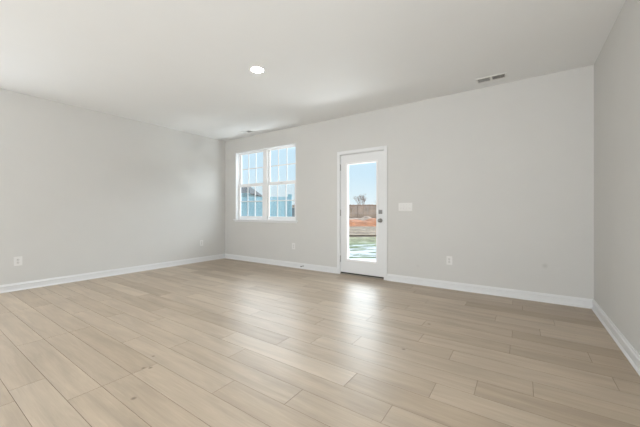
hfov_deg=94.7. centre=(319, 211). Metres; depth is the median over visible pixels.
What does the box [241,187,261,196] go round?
house
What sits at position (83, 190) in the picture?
wall
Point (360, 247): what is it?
ground
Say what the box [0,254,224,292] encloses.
baseboard
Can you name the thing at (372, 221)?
dirt mound
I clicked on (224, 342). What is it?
floor
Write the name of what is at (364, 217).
mound
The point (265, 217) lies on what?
window
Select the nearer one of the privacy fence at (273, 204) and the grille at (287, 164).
the grille at (287, 164)
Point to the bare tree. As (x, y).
(360, 202)
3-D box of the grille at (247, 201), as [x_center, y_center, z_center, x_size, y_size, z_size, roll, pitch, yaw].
[-1.529,-0.228,6.585,0.704,0.661,0.008,0,0,34]
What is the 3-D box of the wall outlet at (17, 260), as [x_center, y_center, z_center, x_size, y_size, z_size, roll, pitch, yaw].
[-4.184,0.687,4.087,0.009,0.125,0.086,0,0,34]
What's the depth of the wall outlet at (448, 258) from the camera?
4.17 m
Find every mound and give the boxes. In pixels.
[349,218,375,225]
[350,216,370,220]
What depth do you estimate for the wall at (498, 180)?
4.03 m
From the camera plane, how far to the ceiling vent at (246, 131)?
6.09 m
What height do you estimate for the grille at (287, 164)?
0.672 m
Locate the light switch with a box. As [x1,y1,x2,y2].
[399,203,411,210]
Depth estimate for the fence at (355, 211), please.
43.45 m
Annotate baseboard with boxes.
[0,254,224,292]
[225,254,593,308]
[591,300,639,375]
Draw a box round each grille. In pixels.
[241,186,261,215]
[242,153,262,183]
[269,184,294,216]
[270,148,294,180]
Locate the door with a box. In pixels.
[337,145,386,279]
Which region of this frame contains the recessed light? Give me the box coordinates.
[249,66,264,72]
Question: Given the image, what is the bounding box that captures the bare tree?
[355,194,366,204]
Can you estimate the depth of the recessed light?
3.42 m
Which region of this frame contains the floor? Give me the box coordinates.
[0,258,639,426]
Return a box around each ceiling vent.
[238,130,254,133]
[475,72,506,83]
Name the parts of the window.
sash, sash, sill, sash, sash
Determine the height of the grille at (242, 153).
0.672 m
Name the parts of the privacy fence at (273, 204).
rail, post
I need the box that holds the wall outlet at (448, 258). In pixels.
[446,256,451,264]
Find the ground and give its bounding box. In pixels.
[349,214,375,260]
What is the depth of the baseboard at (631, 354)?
2.40 m
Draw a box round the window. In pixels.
[233,143,297,222]
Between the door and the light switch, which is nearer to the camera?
the light switch
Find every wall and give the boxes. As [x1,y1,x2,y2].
[0,88,224,284]
[225,65,593,298]
[594,0,639,354]
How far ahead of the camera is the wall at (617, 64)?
2.47 m
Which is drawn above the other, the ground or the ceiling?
the ceiling
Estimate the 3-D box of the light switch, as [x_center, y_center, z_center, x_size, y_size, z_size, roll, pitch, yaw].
[1.311,-0.071,4.516,0.185,0.109,0.017,0,0,34]
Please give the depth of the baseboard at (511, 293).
4.07 m
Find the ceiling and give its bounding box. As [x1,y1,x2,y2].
[0,0,624,140]
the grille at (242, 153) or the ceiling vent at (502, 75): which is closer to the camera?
the ceiling vent at (502, 75)
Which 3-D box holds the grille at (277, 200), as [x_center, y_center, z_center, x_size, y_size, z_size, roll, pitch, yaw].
[-0.786,-0.228,6.077,0.699,0.661,0.008,0,0,34]
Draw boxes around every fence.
[241,194,291,218]
[292,204,375,218]
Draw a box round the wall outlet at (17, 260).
[14,256,21,265]

